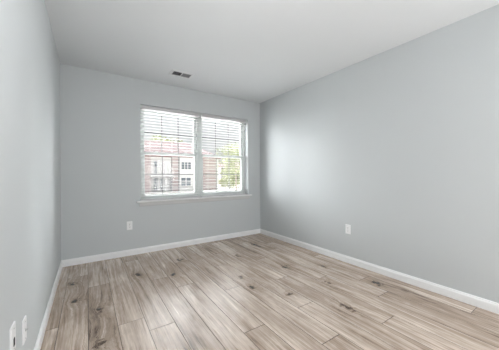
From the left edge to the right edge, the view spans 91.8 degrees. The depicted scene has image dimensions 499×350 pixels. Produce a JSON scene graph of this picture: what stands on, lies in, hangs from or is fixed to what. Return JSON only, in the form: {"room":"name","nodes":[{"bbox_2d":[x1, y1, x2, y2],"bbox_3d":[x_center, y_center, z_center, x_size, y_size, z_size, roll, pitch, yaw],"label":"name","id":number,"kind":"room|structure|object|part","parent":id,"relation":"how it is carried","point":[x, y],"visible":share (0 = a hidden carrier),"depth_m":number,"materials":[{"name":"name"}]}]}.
{"room":"empty bedroom","nodes":[
{"label":"empty bedroom","id":0,"kind":"room"},
{"bbox_2d":[0,0,60,349],"bbox_3d":[-0.698,-0.110,0.453,0.120,2.640,5.800,0,0,-34],"label":"wall","id":1,"kind":"structure","parent":0,"point":[30,145],"depth_m":1.30,"materials":[{"name":"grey paint"}]},
{"bbox_2d":[10,321,15,349],"bbox_3d":[-0.997,0.693,1.021,0.008,0.115,0.072,0,0,-34],"label":"plate","id":2,"kind":"object","parent":1,"relation":"attached to","point":[13,327],"visible":1,"depth_m":1.01,"materials":[{"name":"white plastic"}]},
{"bbox_2d":[22,315,28,345],"bbox_3d":[-1.117,0.775,1.208,0.018,0.115,0.070,0,0,-34],"label":"cable plate","id":3,"kind":"object","parent":1,"relation":"attached to","point":[24,322],"visible":1,"depth_m":1.19,"materials":[{"name":"white plastic"}]},
{"bbox_2d":[34,260,62,349],"bbox_3d":[-0.639,1.069,0.493,0.014,0.081,5.800,0,0,-34],"label":"baseboard","id":4,"kind":"structure","parent":1,"relation":"attached to","point":[40,337],"depth_m":1.84,"materials":[{"name":"white paint"}]},
{"bbox_2d":[60,63,259,259],"bbox_3d":[-1.082,-0.117,3.795,3.203,2.640,0.180,0,0,-34],"label":"wall","id":5,"kind":"structure","parent":0,"point":[100,141],"depth_m":3.25,"materials":[{"name":"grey paint"}]},
{"bbox_2d":[127,221,131,229],"bbox_3d":[-1.641,0.698,3.307,0.070,0.115,0.008,0,0,-34],"label":"electrical outlet","id":6,"kind":"object","parent":5,"relation":"attached to","point":[129,224],"visible":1,"depth_m":3.31,"materials":[{"name":"white plastic"}]},
{"bbox_2d":[62,229,259,266],"bbox_3d":[-1.024,1.063,3.717,2.963,0.081,0.014,0,0,-34],"label":"baseboard","id":7,"kind":"structure","parent":5,"relation":"attached to","point":[87,259],"depth_m":3.45,"materials":[{"name":"white paint"}]},
{"bbox_2d":[140,110,198,198],"bbox_3d":[-1.228,-0.311,3.753,0.903,1.360,0.072,0,0,-34],"label":"window","id":8,"kind":"structure","parent":5,"relation":"in","point":[196,159],"depth_m":3.76,"materials":[{"name":"white plastic"}]},
{"bbox_3d":[-1.238,-0.627,3.766,0.842,0.668,0.026,0,0,-34],"label":"sash","id":9,"kind":"part","parent":8,"relation":"part of","materials":[{"name":"white plastic"}]},
{"bbox_3d":[-1.219,0.004,3.743,0.842,0.668,0.026,0,0,-34],"label":"sash","id":10,"kind":"part","parent":8,"relation":"part of","materials":[{"name":"white plastic"}]},
{"bbox_2d":[140,105,199,199],"bbox_3d":[-1.180,-0.312,3.679,0.895,1.355,0.060,0,0,-34],"label":"window blind","id":11,"kind":"object","parent":8,"relation":"attached to","point":[142,107],"visible":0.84,"depth_m":3.66,"materials":[{"name":"white plastic"}]},
{"bbox_3d":[-1.427,-0.296,3.484,0.002,1.292,0.001,0,0,-34],"label":"ladder cord","id":12,"kind":"part","parent":11,"relation":"part of","materials":[{"name":"white fabric"}]},
{"bbox_3d":[-1.183,-0.964,3.679,0.889,0.046,0.056,0,0,-34],"label":"head rail","id":13,"kind":"part","parent":11,"relation":"part of","materials":[{"name":"white plastic"}]},
{"bbox_3d":[-1.178,0.356,3.682,0.881,0.019,0.049,0,0,-34],"label":"rail","id":14,"kind":"part","parent":11,"relation":"part of","materials":[{"name":"white plastic"}]},
{"bbox_3d":[-1.195,-0.297,3.702,0.002,1.292,0.001,0,0,-34],"label":"ladder cord","id":15,"kind":"part","parent":11,"relation":"part of","materials":[{"name":"white fabric"}]},
{"bbox_3d":[-1.166,-0.297,3.659,0.002,1.292,0.001,0,0,-34],"label":"ladder cord","id":16,"kind":"part","parent":11,"relation":"part of","materials":[{"name":"white fabric"}]},
{"bbox_3d":[-0.905,-0.299,3.834,0.002,1.292,0.001,0,0,-34],"label":"ladder cord","id":17,"kind":"part","parent":11,"relation":"part of","materials":[{"name":"white fabric"}]},
{"bbox_2d":[136,194,251,206],"bbox_3d":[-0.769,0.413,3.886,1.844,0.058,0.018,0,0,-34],"label":"trim","id":18,"kind":"structure","parent":5,"relation":"attached to","point":[236,197],"depth_m":3.78,"materials":[{"name":"white paint"}]},
{"bbox_2d":[199,117,244,195],"bbox_3d":[-0.478,-0.315,4.255,0.901,1.360,0.072,0,0,-34],"label":"window","id":19,"kind":"structure","parent":5,"relation":"in","point":[242,155],"depth_m":4.21,"materials":[{"name":"white plastic"}]},
{"bbox_3d":[-0.489,-0.631,4.268,0.840,0.668,0.026,0,0,-34],"label":"sash","id":20,"kind":"part","parent":19,"relation":"part of","materials":[{"name":"white plastic"}]},
{"bbox_3d":[-0.470,0.001,4.245,0.840,0.668,0.026,0,0,-34],"label":"sash","id":21,"kind":"part","parent":19,"relation":"part of","materials":[{"name":"white plastic"}]},
{"bbox_2d":[200,113,246,196],"bbox_3d":[-0.428,-0.316,4.182,0.893,1.355,0.060,0,0,-34],"label":"window blind","id":22,"kind":"object","parent":19,"relation":"attached to","point":[205,116],"visible":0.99,"depth_m":4.16,"materials":[{"name":"white plastic"}]},
{"bbox_3d":[-0.676,-0.300,3.988,0.002,1.292,0.001,0,0,-34],"label":"ladder cord","id":23,"kind":"part","parent":22,"relation":"part of","materials":[{"name":"white fabric"}]},
{"bbox_3d":[-0.432,-0.968,4.182,0.887,0.046,0.056,0,0,-34],"label":"head rail","id":24,"kind":"part","parent":22,"relation":"part of","materials":[{"name":"white plastic"}]},
{"bbox_3d":[-0.427,0.352,4.185,0.879,0.019,0.049,0,0,-34],"label":"rail","id":25,"kind":"part","parent":22,"relation":"part of","materials":[{"name":"white plastic"}]},
{"bbox_2d":[40,233,498,349],"bbox_3d":[0.587,1.129,1.314,2.963,0.050,5.800,0,0,-34],"label":"floor","id":26,"kind":"structure","parent":0,"point":[259,291],"depth_m":1.99,"materials":[{"name":"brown wood"}]},
{"bbox_2d":[45,0,498,102],"bbox_3d":[0.578,-1.386,1.308,2.963,0.100,5.800,0,0,-34],"label":"ceiling","id":27,"kind":"structure","parent":0,"point":[258,51],"depth_m":2.33,"materials":[{"name":"paint"}]},
{"bbox_2d":[168,69,194,78],"bbox_3d":[-0.904,-1.331,3.216,0.296,0.010,0.196,0,0,-34],"label":"ceiling vent","id":28,"kind":"object","parent":27,"relation":"in","point":[173,72],"visible":1,"depth_m":3.21,"materials":[{"name":"metal"}]},
{"bbox_2d":[260,4,498,302],"bbox_3d":[1.863,-0.123,2.169,0.120,2.640,5.800,0,0,-34],"label":"wall","id":29,"kind":"structure","parent":0,"point":[399,145],"depth_m":2.50,"materials":[{"name":"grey paint"}]},
{"bbox_2d":[345,224,350,233],"bbox_3d":[1.226,0.680,3.011,0.008,0.115,0.070,0,0,-34],"label":"electrical outlet","id":30,"kind":"object","parent":29,"relation":"attached to","point":[347,227],"visible":1,"depth_m":3.01,"materials":[{"name":"white plastic"}]},
{"bbox_2d":[260,229,498,313],"bbox_3d":[1.811,1.057,2.135,0.014,0.081,5.800,0,0,-34],"label":"baseboard","id":31,"kind":"structure","parent":29,"relation":"attached to","point":[470,299],"depth_m":2.48,"materials":[{"name":"white paint"}]},
{"label":"outside","id":32,"kind":"structure","parent":0,"visible":0},
{"bbox_2d":[145,181,240,193],"bbox_3d":[-9.092,2.727,84.984,200.000,0.200,116.000,0,0,-34],"label":"ground","id":33,"kind":"structure","parent":32,"point":[223,187],"depth_m":41.38,"materials":[{"name":"white"}]},
{"bbox_2d":[152,135,182,142],"bbox_3d":[-19.036,-3.197,54.472,10.901,11.866,7.585,0,0,-34],"label":"leafy tree","id":34,"kind":"object","parent":33,"relation":"on","point":[163,140],"visible":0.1,"depth_m":52.67,"materials":[{"name":"green plant"}]},
{"bbox_2d":[144,140,220,192],"bbox_3d":[-15.655,-1.545,42.551,19.100,8.600,10.200,0,0,-34],"label":"apartment building","id":35,"kind":"structure","parent":33,"relation":"on","point":[184,167],"depth_m":39.91,"materials":[{"name":"red brick"}]},
{"bbox_3d":[-14.869,1.563,38.258,0.600,1.900,0.030,0,0,-34],"label":"pane","id":36,"kind":"part","parent":35,"relation":"part of","materials":[{"name":"grey glass"}]},
{"bbox_3d":[-14.184,-0.166,38.794,3.150,5.850,0.080,0,0,-34],"label":"siding panel","id":37,"kind":"part","parent":35,"relation":"part of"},
{"bbox_3d":[-10.593,1.184,40.316,1.600,1.320,0.030,0,0,-34],"label":"pane","id":38,"kind":"part","parent":35,"relation":"part of","materials":[{"name":"grey glass"}]},
{"bbox_3d":[-10.560,-1.482,40.337,1.600,1.150,0.030,0,0,-34],"label":"pane","id":39,"kind":"part","parent":35,"relation":"part of","materials":[{"name":"grey glass"}]},
{"bbox_3d":[-10.605,-0.182,40.728,2.450,5.850,0.650,0,0,-34],"label":"bay panel","id":40,"kind":"part","parent":35,"relation":"part of","materials":[{"name":"white"}]},
{"bbox_2d":[218,175,233,186],"bbox_3d":[-4.650,1.213,46.956,2.906,2.589,3.082,0,0,18],"label":"shrub","id":41,"kind":"object","parent":33,"relation":"on","point":[221,179],"visible":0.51,"depth_m":46.52,"materials":[{"name":"green plant"}]},
{"bbox_2d":[216,142,240,189],"bbox_3d":[-2.386,-1.520,40.535,7.075,8.473,6.479,0,0,-14],"label":"leafy tree","id":42,"kind":"object","parent":33,"relation":"on","point":[228,161],"visible":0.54,"depth_m":40.10,"materials":[{"name":"green plant"}]},
{"bbox_2d":[218,162,240,178],"bbox_3d":[-7.459,-1.099,93.298,13.000,7.400,9.200,0,0,-34],"label":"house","id":43,"kind":"structure","parent":33,"relation":"on","point":[219,165],"depth_m":88.49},
{"bbox_2d":[218,166,240,178],"bbox_3d":[-3.197,-0.005,71.586,13.156,5.293,6.832,0,0,-34],"label":"leafy tree","id":44,"kind":"object","parent":33,"relation":"on","point":[222,171],"visible":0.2,"depth_m":69.42,"materials":[{"name":"green plant"}]},
{"bbox_2d":[220,180,240,188],"bbox_3d":[-3.040,1.662,42.805,5.014,1.554,2.968,0,0,-34],"label":"shrub","id":45,"kind":"object","parent":33,"relation":"on","point":[227,181],"visible":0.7,"depth_m":42.08,"materials":[{"name":"green plant"}]}
]}

